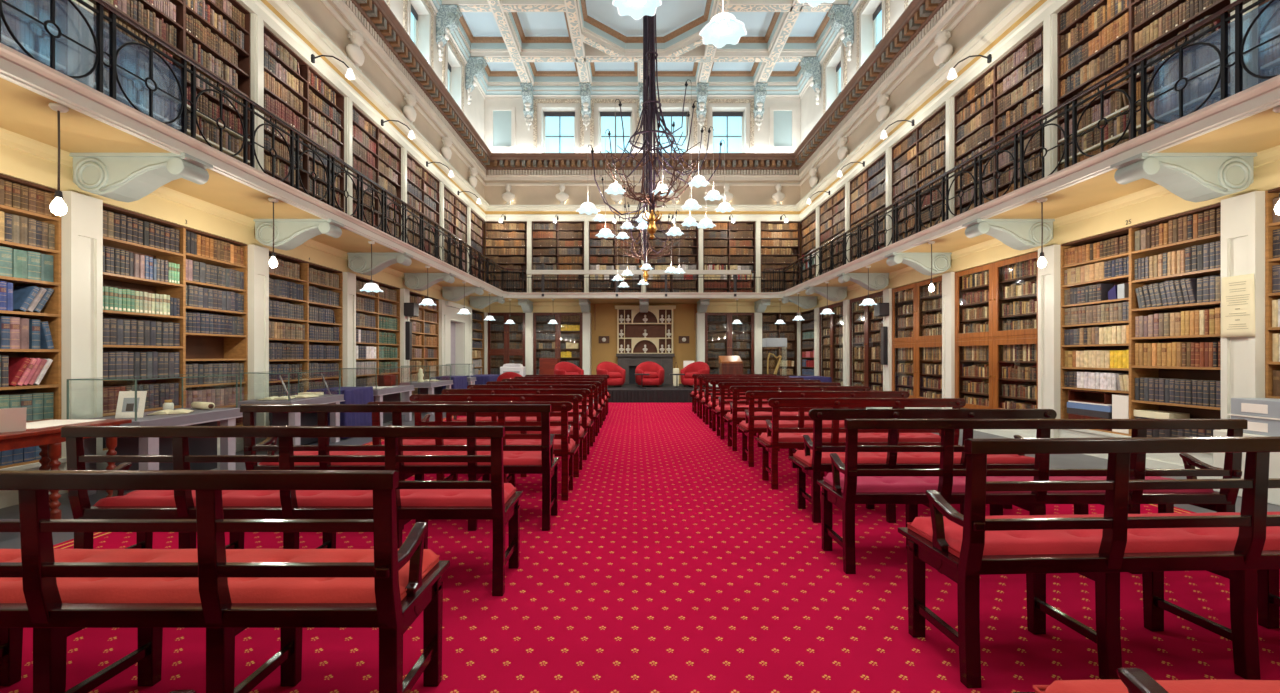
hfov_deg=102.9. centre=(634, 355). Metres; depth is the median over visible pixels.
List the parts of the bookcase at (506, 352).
door, door, door, door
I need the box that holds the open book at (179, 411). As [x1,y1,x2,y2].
[147,409,193,414]
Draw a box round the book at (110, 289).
[108,287,112,309]
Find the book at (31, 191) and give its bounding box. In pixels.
[28,187,35,212]
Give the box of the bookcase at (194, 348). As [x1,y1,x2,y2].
[103,203,247,450]
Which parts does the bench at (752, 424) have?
leg, arm, post, rail, seat rail, post, rail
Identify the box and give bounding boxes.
[378,375,395,385]
[1067,402,1111,411]
[1067,407,1111,418]
[1068,414,1111,430]
[1117,284,1128,298]
[1134,410,1189,418]
[1231,398,1279,418]
[1231,415,1279,435]
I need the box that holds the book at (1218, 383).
[1216,381,1220,406]
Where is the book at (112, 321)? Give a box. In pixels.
[108,318,115,344]
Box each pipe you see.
[594,304,595,329]
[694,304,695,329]
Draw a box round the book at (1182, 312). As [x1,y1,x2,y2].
[1181,311,1184,335]
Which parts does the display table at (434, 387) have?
leg panel, modesty panel, leg panel, trim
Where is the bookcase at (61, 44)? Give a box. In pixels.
[1,0,67,74]
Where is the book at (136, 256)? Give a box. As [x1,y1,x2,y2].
[134,254,138,276]
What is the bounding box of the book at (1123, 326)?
[1122,325,1125,343]
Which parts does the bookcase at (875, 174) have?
panel, shelf, shelf, shelf, shelf, panel, shelf, shelf, shelf, shelf, shelf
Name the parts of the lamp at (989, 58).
arm, wall plate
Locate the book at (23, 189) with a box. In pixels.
[20,185,27,210]
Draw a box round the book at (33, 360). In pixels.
[16,358,36,385]
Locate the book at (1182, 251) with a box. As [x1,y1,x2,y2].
[1181,250,1184,272]
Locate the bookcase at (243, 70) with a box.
[94,0,250,165]
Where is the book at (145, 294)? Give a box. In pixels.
[143,292,147,312]
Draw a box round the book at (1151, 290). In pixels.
[1148,284,1156,306]
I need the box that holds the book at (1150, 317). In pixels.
[1148,315,1153,336]
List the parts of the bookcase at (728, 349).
door, case frame, door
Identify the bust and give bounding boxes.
[346,30,364,71]
[403,94,416,126]
[441,136,452,163]
[468,167,477,188]
[502,184,514,204]
[556,184,568,204]
[610,194,623,204]
[667,184,679,204]
[720,184,732,202]
[772,184,784,204]
[809,167,817,190]
[837,137,847,161]
[876,94,889,126]
[933,30,952,71]
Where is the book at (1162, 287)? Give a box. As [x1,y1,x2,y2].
[1159,282,1168,305]
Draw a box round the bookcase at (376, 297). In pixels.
[356,276,399,385]
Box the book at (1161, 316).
[1159,314,1163,335]
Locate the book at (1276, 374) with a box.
[1273,371,1279,395]
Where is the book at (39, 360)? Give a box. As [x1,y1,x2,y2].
[22,358,41,385]
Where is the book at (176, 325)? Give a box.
[174,323,179,345]
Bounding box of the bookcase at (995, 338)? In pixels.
[955,251,1037,408]
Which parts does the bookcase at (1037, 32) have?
panel, shelf, shelf, shelf, shelf, shelf, shelf, shelf, panel, shelf, shelf, shelf, shelf, shelf, shelf, shelf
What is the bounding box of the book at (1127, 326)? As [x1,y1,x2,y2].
[1126,325,1128,342]
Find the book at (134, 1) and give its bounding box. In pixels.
[132,0,136,20]
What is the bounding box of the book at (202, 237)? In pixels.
[201,236,204,256]
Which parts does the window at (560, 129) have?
frame, pane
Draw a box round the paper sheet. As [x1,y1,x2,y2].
[26,419,105,428]
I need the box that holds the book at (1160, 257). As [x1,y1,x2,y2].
[1158,254,1162,276]
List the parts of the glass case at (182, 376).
glass pane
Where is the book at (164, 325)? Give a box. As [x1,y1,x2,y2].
[162,322,167,345]
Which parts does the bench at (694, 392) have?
post, rail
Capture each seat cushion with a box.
[566,372,578,374]
[608,372,620,377]
[643,372,657,377]
[685,372,697,377]
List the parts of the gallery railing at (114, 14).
post, ring panel, post, post, ring panel, post, post, ring panel, post, post, ring panel, post, post, ring panel, post, post, ring panel, post, post, ring panel, post, post, ring panel, post, post, ring panel, post, post, ring panel, post, ring panel, post, ring panel, post, ring panel, post, ring panel, post, ring panel, post, ring panel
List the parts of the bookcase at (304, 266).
shelf, shelf, shelf, shelf, shelf, shelf, panel, panel, shelf, shelf, shelf, shelf, shelf, shelf, panel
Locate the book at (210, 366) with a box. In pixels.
[208,364,212,383]
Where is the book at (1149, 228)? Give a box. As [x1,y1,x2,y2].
[1147,227,1150,247]
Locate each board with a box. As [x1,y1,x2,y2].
[683,361,694,367]
[1227,414,1279,419]
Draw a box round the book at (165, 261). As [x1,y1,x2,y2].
[164,260,167,281]
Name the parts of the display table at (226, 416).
leg panel, leg panel, modesty panel, trim, leg panel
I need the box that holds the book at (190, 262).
[188,259,192,280]
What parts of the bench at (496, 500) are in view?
post, arm, leg, post, leg, rail, rail, seat rail, post, leg, post, leg, rail, post, leg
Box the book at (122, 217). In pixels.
[120,214,125,240]
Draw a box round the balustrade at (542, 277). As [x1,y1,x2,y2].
[525,263,761,296]
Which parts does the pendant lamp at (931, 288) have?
cord, bulb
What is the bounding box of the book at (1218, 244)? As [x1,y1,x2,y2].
[1216,241,1220,267]
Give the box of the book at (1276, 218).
[1273,197,1279,222]
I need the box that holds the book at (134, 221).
[132,218,137,243]
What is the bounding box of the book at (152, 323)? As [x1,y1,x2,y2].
[150,321,155,345]
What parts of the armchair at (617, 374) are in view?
seat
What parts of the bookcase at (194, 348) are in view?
shelf, shelf, shelf, shelf, shelf, panel, panel, shelf, shelf, shelf, shelf, shelf, shelf, shelf, panel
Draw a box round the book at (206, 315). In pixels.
[205,314,208,333]
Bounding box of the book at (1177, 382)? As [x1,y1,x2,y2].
[1175,380,1179,403]
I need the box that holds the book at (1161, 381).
[1159,379,1164,401]
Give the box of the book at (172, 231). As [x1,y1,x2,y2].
[170,228,174,251]
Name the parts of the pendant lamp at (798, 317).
lamp shade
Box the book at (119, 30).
[118,20,121,38]
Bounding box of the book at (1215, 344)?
[1213,342,1217,366]
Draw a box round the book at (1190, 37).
[1189,23,1194,43]
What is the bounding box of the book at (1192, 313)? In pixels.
[1190,311,1194,334]
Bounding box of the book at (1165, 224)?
[1164,223,1167,244]
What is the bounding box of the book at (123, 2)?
[121,0,126,13]
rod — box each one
[279,375,290,399]
[321,373,330,394]
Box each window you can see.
[403,0,433,69]
[442,38,463,112]
[533,99,583,152]
[590,99,639,152]
[652,99,696,152]
[704,99,753,152]
[823,37,846,113]
[857,0,889,70]
[904,0,911,10]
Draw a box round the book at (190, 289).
[187,285,193,306]
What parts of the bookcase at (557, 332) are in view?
door, door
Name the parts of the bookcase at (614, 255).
panel, shelf, shelf, shelf, shelf, shelf, shelf, shelf, panel, shelf, shelf, shelf, shelf, shelf, panel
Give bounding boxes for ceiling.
[442,0,487,3]
[457,12,509,55]
[483,62,520,84]
[500,0,574,55]
[523,62,579,85]
[576,0,716,55]
[587,62,638,84]
[655,62,702,84]
[708,62,765,85]
[715,0,792,55]
[767,62,802,84]
[780,12,830,55]
[805,0,847,3]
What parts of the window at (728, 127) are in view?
pane, frame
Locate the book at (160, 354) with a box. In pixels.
[158,352,163,374]
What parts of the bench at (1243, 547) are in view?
seat rail, leg, arm, post, leg, post, rail, seat rail, rail, rail, leg, post, leg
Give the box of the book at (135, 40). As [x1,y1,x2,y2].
[134,31,137,48]
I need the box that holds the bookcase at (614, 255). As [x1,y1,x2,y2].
[589,221,640,291]
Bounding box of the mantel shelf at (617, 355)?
[616,354,674,356]
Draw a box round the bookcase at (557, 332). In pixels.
[533,313,582,374]
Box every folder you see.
[1068,401,1111,405]
[1108,285,1116,299]
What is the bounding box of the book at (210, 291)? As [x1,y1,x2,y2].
[208,289,212,308]
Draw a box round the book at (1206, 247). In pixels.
[1203,243,1209,269]
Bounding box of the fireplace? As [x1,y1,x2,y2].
[616,354,674,383]
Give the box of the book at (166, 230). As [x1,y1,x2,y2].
[164,227,169,250]
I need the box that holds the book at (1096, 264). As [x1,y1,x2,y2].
[1095,263,1098,279]
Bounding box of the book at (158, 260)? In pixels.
[153,258,159,280]
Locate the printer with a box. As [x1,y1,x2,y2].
[500,363,525,376]
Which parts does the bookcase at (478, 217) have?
shelf, shelf, panel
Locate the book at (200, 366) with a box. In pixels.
[198,364,202,384]
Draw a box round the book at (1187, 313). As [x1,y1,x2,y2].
[1185,311,1189,334]
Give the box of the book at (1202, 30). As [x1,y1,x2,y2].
[1200,18,1203,39]
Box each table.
[0,419,131,518]
[83,408,242,495]
[238,394,344,451]
[307,387,373,438]
[368,385,413,425]
[399,380,452,414]
[430,376,466,389]
[467,374,499,385]
[467,377,476,384]
[789,376,831,381]
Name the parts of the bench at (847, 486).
leg, arm, post, leg, rail, post, leg, post, seat rail, rail, rail, leg, post, leg, arm, post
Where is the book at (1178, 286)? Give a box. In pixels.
[1174,280,1184,304]
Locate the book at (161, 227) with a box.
[160,226,163,249]
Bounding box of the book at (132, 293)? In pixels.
[130,290,134,311]
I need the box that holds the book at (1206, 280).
[1203,276,1209,301]
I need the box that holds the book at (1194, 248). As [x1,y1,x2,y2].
[1192,245,1196,271]
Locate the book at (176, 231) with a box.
[175,229,178,252]
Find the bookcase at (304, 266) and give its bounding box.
[269,251,342,391]
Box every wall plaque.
[599,336,608,342]
[679,336,688,342]
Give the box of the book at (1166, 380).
[1165,379,1168,402]
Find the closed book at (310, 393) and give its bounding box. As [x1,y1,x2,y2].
[298,392,323,395]
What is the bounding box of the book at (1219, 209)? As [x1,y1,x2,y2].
[1217,208,1220,233]
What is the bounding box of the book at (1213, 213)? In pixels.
[1210,209,1216,234]
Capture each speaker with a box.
[404,303,418,316]
[406,321,411,359]
[874,303,888,316]
[881,326,886,364]
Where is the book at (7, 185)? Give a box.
[4,181,11,206]
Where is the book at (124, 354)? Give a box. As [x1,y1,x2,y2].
[122,352,127,376]
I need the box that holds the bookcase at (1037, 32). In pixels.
[954,25,1042,216]
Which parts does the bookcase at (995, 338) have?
panel, shelf, shelf, shelf, shelf, shelf, shelf, door, door, case frame, door, door, shelf, shelf, shelf, shelf, shelf, shelf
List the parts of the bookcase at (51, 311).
panel, shelf, panel, shelf, shelf, shelf, shelf, shelf, shelf, panel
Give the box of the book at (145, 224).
[143,221,148,245]
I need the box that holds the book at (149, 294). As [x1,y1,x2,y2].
[148,293,150,313]
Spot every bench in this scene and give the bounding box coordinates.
[0,470,449,692]
[61,426,522,595]
[169,690,195,692]
[240,404,558,530]
[367,402,579,500]
[409,394,587,476]
[442,389,593,459]
[467,385,598,446]
[486,381,602,435]
[502,379,605,427]
[514,377,608,420]
[525,375,610,414]
[690,374,776,413]
[694,376,789,418]
[700,378,803,424]
[705,380,820,430]
[713,382,840,438]
[723,386,869,450]
[736,391,908,466]
[755,398,965,488]
[788,409,1056,522]
[817,419,1247,573]
[898,436,1279,687]
[1013,668,1279,692]
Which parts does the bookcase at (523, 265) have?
panel, shelf, shelf, shelf, shelf, shelf, shelf, panel, shelf, shelf, panel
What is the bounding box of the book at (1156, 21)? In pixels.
[1154,19,1157,39]
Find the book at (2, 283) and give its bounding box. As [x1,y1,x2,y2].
[0,281,5,309]
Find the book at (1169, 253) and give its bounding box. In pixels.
[1168,252,1171,274]
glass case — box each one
[67,374,237,420]
[240,370,339,400]
[340,367,407,389]
[401,365,450,382]
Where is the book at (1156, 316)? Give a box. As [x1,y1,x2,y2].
[1154,314,1158,336]
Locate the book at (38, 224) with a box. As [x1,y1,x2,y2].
[36,221,41,246]
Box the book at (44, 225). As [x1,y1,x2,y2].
[42,222,47,248]
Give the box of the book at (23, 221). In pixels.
[19,216,27,244]
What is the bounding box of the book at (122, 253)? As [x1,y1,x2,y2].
[120,250,124,274]
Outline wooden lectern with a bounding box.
[719,356,742,389]
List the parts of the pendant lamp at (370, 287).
lamp shade, cord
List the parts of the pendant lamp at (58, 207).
cord, bulb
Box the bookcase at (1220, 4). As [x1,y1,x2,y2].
[1057,0,1229,171]
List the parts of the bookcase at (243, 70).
shelf, shelf, shelf, shelf, shelf, shelf, shelf, shelf, shelf, shelf, shelf, shelf, shelf, panel, panel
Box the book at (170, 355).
[168,353,173,374]
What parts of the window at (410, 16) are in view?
pane, frame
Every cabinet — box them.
[539,358,558,374]
[1213,430,1279,505]
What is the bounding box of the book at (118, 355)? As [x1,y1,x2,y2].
[115,352,121,376]
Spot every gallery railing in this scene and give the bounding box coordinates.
[0,0,522,291]
[763,0,1279,291]
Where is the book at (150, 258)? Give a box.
[149,257,152,279]
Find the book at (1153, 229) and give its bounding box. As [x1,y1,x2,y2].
[1151,226,1155,247]
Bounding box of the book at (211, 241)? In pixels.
[209,238,213,258]
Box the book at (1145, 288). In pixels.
[1143,285,1151,307]
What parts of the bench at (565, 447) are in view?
post, post, leg, rail, rail, post, leg, seat rail, post, arm, leg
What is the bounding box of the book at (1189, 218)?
[1187,215,1192,239]
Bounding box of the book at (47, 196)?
[44,192,50,215]
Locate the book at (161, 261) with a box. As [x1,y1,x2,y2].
[160,259,163,280]
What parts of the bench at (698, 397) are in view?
leg, post, rail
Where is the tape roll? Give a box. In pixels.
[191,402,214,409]
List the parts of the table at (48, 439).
spiral leg, spiral leg, spiral leg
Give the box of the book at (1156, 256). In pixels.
[1154,255,1157,276]
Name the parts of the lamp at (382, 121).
arm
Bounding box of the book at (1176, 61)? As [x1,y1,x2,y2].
[1175,59,1178,80]
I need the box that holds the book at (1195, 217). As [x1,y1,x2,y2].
[1193,214,1197,238]
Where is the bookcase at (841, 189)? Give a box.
[819,186,844,271]
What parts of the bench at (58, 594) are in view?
leg, post, leg, rail, rail, seat rail, rail, post, leg, post, arm, leg, seat rail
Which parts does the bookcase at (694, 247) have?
shelf, shelf, shelf, shelf, shelf, panel, shelf, shelf, shelf, shelf, shelf, shelf, shelf, panel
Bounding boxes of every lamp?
[48,102,68,215]
[268,198,277,267]
[311,54,351,76]
[360,241,382,292]
[381,119,412,136]
[419,266,435,305]
[426,161,451,175]
[457,282,470,314]
[484,293,494,320]
[505,299,514,323]
[548,299,557,323]
[732,299,741,323]
[775,299,785,323]
[793,293,803,320]
[808,191,829,202]
[820,282,833,314]
[838,161,864,175]
[859,266,876,305]
[882,119,914,136]
[928,241,934,291]
[950,54,991,76]
[1037,198,1047,267]
[1273,105,1279,214]
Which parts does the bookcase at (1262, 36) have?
shelf, shelf, shelf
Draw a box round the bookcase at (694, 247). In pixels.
[646,221,697,291]
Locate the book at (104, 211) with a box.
[103,210,106,236]
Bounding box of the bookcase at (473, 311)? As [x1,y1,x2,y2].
[472,309,483,373]
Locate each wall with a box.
[293,0,483,197]
[484,99,800,383]
[800,0,1011,199]
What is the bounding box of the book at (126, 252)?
[125,251,128,275]
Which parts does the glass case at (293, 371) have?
glass pane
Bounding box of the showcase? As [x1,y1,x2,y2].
[762,338,786,346]
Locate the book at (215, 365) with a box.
[203,363,217,383]
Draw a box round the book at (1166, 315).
[1164,313,1169,335]
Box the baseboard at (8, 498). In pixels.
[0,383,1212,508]
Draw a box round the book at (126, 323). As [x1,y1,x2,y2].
[123,320,129,344]
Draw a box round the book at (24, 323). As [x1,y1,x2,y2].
[20,318,28,348]
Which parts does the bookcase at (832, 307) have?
door, panel, door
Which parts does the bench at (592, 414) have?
rail, seat rail, post, leg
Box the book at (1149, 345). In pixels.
[1147,343,1151,365]
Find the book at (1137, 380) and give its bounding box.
[1135,378,1139,399]
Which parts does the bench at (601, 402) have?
rail, post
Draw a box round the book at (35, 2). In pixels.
[33,0,37,18]
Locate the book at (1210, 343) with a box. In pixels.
[1209,342,1212,366]
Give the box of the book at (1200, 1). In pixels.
[1199,0,1202,11]
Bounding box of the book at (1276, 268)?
[1272,265,1279,292]
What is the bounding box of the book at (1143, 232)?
[1141,229,1146,249]
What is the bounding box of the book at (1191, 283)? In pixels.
[1185,278,1196,303]
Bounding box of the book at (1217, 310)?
[1215,308,1220,333]
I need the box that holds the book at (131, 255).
[129,252,133,276]
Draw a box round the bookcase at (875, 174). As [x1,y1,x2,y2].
[850,153,885,261]
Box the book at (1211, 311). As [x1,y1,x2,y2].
[1209,309,1214,333]
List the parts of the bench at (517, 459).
post, arm, post, rail, rail, post, seat rail, leg, post, leg, rail, post, arm, leg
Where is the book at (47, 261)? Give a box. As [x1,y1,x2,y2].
[41,254,53,281]
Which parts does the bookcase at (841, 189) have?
panel, shelf, shelf, shelf, panel, shelf, shelf, shelf, shelf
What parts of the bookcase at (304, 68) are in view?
shelf, shelf, shelf, shelf, shelf, shelf, shelf, panel, shelf, shelf, shelf, shelf, shelf, shelf, shelf, panel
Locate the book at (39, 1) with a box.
[38,0,41,21]
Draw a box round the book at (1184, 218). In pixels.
[1183,216,1186,240]
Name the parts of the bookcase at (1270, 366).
shelf, shelf, shelf, shelf, shelf, panel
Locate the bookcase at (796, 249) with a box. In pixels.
[761,221,799,290]
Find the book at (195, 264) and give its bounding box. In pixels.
[193,261,198,281]
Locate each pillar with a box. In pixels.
[61,191,102,492]
[68,0,93,88]
[248,245,268,443]
[251,13,263,172]
[343,272,355,386]
[344,97,352,216]
[400,288,409,401]
[401,148,406,240]
[439,300,445,375]
[440,182,443,259]
[467,206,470,273]
[469,308,471,374]
[484,312,487,373]
[525,312,532,374]
[527,221,531,291]
[583,312,590,374]
[584,221,588,291]
[641,231,644,291]
[696,312,704,361]
[698,221,702,291]
[754,312,761,373]
[755,221,760,291]
[797,312,800,375]
[814,308,821,375]
[816,206,818,275]
[843,300,849,385]
[845,182,849,263]
[883,288,894,408]
[886,148,891,245]
[942,272,954,408]
[946,97,953,218]
[1038,245,1060,437]
[1043,13,1056,176]
[1221,191,1264,429]
[1230,0,1257,95]
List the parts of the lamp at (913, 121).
arm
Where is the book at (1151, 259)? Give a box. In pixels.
[1149,256,1153,277]
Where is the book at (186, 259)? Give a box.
[186,259,187,279]
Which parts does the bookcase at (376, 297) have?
shelf, shelf, shelf, panel, panel, shelf, shelf, shelf, shelf, panel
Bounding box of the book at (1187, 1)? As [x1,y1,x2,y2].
[1186,0,1189,19]
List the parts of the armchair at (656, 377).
seat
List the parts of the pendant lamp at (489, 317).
lamp shade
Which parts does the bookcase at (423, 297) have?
panel, shelf, shelf, shelf, panel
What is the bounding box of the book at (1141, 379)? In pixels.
[1140,378,1143,400]
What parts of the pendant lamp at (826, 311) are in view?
lamp shade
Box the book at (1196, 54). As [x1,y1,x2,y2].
[1194,50,1198,70]
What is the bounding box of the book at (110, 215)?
[107,211,113,237]
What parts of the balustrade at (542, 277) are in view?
post, post, post, post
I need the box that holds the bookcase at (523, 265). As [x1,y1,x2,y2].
[485,221,526,291]
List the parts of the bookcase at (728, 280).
panel, shelf, shelf, shelf, shelf, shelf, shelf, shelf, panel, panel, shelf, shelf, shelf, shelf, shelf, shelf, shelf, panel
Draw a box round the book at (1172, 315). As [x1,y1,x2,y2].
[1170,313,1174,335]
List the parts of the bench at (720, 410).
leg, post, rail, post, seat rail, rail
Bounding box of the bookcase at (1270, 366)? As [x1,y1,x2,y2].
[1265,187,1279,398]
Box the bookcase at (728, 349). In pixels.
[705,313,753,382]
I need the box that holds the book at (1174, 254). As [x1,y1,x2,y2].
[1172,251,1176,274]
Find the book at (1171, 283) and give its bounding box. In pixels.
[1169,280,1178,304]
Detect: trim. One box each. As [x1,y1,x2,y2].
[0,43,1279,297]
[0,127,579,305]
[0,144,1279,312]
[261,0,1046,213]
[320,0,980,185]
[330,0,969,180]
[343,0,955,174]
[351,0,947,169]
[365,10,931,165]
[428,0,862,98]
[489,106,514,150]
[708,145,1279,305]
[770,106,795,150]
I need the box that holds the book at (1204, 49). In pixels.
[1202,47,1205,66]
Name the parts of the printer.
lid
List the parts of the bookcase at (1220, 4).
panel, panel, shelf, shelf, shelf, shelf, shelf, shelf, shelf, shelf, shelf, shelf, shelf, shelf, shelf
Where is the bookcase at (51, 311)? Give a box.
[0,174,60,468]
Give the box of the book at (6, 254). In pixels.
[0,246,12,276]
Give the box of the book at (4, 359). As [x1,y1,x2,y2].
[1,356,8,386]
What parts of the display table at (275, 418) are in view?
leg panel, modesty panel, leg panel, leg panel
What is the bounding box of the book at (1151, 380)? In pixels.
[1149,378,1166,401]
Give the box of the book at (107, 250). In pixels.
[105,247,109,272]
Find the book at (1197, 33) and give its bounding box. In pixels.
[1195,20,1199,42]
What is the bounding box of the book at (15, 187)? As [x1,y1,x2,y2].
[12,183,19,208]
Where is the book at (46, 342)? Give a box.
[40,321,53,348]
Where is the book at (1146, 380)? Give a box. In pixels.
[1144,378,1148,400]
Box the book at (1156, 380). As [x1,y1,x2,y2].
[1155,379,1158,401]
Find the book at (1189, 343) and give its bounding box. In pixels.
[1187,342,1192,366]
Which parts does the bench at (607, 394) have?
rail, post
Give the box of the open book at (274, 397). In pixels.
[258,396,294,399]
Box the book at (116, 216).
[114,213,119,239]
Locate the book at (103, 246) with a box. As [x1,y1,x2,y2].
[103,246,104,271]
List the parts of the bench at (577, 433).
post, arm, rail, rail, post, post, leg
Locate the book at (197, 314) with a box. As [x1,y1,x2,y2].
[196,313,199,332]
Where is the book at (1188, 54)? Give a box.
[1187,52,1193,74]
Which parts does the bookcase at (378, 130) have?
shelf, shelf, shelf, shelf, shelf, shelf, panel, shelf, shelf, shelf, shelf, shelf, panel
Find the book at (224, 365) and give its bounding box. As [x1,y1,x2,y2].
[223,364,226,382]
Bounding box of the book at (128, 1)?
[127,0,129,15]
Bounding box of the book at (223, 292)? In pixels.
[222,291,225,309]
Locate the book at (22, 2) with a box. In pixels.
[20,0,25,12]
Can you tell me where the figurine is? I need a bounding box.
[417,368,423,381]
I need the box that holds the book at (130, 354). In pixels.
[128,352,133,376]
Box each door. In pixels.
[446,301,470,375]
[451,322,454,375]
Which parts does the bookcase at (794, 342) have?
panel, panel, panel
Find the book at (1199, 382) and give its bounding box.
[1197,380,1216,405]
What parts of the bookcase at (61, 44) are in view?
shelf, shelf, shelf, panel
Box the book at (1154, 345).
[1152,343,1156,365]
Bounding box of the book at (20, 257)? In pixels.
[13,249,27,278]
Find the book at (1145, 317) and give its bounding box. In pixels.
[1144,316,1147,336]
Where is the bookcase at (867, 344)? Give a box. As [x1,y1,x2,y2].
[850,291,882,390]
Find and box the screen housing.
[527,270,750,274]
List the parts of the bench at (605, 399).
rail, post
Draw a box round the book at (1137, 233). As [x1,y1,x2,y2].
[1135,230,1140,250]
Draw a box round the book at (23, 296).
[13,286,39,311]
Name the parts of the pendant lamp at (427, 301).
lamp shade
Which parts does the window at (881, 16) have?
frame, pane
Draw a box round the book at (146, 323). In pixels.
[140,320,149,345]
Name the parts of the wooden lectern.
panel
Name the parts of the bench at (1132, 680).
arm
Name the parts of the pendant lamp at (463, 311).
lamp shade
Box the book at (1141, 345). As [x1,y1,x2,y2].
[1139,343,1143,365]
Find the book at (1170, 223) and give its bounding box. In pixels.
[1168,220,1172,243]
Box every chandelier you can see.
[576,14,734,238]
[592,15,691,287]
[612,0,834,47]
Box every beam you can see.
[442,0,565,11]
[470,43,815,61]
[487,0,530,82]
[564,0,589,82]
[582,34,623,55]
[639,60,642,82]
[666,38,702,55]
[698,0,728,82]
[727,0,847,11]
[757,0,804,82]
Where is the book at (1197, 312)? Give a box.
[1195,310,1199,334]
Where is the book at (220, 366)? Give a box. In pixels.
[218,364,222,382]
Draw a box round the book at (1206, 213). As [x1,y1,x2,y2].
[1204,210,1209,235]
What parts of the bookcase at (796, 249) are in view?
shelf, shelf, panel, shelf, shelf, shelf, shelf, shelf, shelf, panel, panel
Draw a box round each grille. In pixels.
[404,304,412,314]
[410,323,411,358]
[880,304,888,314]
[881,328,882,363]
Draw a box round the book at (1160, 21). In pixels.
[1158,17,1162,36]
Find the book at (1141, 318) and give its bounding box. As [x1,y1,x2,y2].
[1139,316,1143,336]
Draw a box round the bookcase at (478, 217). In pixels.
[471,210,483,279]
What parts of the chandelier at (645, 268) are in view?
lamp shade, lamp shade, lamp shade, lamp arm, lamp shade, lamp shade, lamp shade, lamp arm, lamp shade, lamp shade, lamp arm, trunk stem, lamp shade, trunk stem, lamp arm, lamp shade, lamp shade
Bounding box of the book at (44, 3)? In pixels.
[42,0,46,22]
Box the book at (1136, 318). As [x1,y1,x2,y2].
[1135,316,1138,336]
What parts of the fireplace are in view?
panel, panel, panel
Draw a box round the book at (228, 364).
[218,363,230,382]
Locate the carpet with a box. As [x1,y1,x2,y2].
[0,402,1279,692]
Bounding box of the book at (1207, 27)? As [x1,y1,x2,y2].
[1204,15,1209,37]
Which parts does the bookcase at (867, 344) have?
panel, door, panel, door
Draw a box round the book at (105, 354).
[103,352,107,377]
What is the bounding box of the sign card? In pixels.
[0,407,26,432]
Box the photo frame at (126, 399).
[115,391,146,417]
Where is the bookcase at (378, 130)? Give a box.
[353,105,400,239]
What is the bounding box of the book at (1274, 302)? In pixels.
[1272,300,1277,326]
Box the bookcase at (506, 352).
[488,313,524,373]
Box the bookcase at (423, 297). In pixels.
[410,291,438,379]
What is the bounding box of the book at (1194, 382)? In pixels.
[1192,380,1196,404]
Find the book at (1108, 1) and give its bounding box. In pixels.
[1107,0,1110,20]
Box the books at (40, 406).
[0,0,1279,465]
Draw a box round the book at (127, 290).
[126,289,129,311]
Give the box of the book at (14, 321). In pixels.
[10,317,19,348]
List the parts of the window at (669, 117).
frame, pane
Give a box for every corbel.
[436,5,461,61]
[465,57,486,104]
[520,83,533,129]
[579,83,591,129]
[638,83,648,120]
[696,83,708,129]
[753,83,767,129]
[799,57,820,104]
[827,5,853,60]
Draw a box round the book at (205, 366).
[203,364,207,383]
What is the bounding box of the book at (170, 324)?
[163,322,173,345]
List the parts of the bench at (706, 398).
leg, post, rail, rail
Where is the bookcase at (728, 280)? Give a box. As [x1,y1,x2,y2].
[703,221,754,291]
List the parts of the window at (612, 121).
frame, pane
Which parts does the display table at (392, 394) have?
leg panel, modesty panel, trim, leg panel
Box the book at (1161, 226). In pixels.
[1159,223,1163,245]
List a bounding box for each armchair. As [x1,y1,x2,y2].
[497,372,522,380]
[554,362,583,374]
[596,361,625,386]
[635,361,664,386]
[680,361,709,386]
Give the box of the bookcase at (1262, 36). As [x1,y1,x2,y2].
[1258,0,1279,83]
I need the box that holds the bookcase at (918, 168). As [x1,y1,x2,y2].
[892,104,945,243]
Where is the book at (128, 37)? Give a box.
[126,25,130,42]
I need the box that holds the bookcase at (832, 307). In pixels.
[819,302,842,385]
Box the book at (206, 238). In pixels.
[205,237,208,257]
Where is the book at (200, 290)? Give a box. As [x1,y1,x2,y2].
[198,287,202,307]
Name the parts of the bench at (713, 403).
leg, post, rail, rail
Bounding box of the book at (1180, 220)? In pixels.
[1178,217,1182,241]
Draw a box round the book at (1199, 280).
[1197,278,1202,302]
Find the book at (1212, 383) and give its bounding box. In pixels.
[1210,381,1215,406]
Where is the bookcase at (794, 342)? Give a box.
[762,313,796,375]
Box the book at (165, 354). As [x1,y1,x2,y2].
[164,353,167,374]
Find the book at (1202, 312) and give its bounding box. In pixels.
[1200,310,1204,334]
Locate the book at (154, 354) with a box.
[152,352,157,375]
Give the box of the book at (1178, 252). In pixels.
[1177,250,1180,273]
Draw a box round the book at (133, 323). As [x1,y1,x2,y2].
[122,319,136,344]
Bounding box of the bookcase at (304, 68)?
[264,26,343,211]
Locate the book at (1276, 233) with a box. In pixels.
[1273,229,1279,257]
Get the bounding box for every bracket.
[69,153,212,201]
[253,219,343,250]
[347,253,412,275]
[404,273,455,290]
[442,287,484,301]
[469,296,504,308]
[518,299,532,311]
[579,299,590,311]
[639,299,648,311]
[697,299,709,311]
[754,299,770,311]
[782,296,816,308]
[804,287,846,301]
[837,273,888,290]
[885,253,951,275]
[962,219,1054,249]
[1110,153,1257,202]
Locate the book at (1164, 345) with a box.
[1162,343,1166,365]
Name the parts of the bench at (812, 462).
seat rail, leg, arm, post, rail, leg, post, seat rail, rail, post, leg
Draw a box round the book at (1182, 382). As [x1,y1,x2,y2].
[1180,380,1185,403]
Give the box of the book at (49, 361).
[33,359,52,384]
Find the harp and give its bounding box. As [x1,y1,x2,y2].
[767,353,781,374]
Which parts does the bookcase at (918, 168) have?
panel, shelf, shelf, shelf, shelf, shelf, shelf, panel, shelf, shelf, shelf, shelf, shelf, shelf, shelf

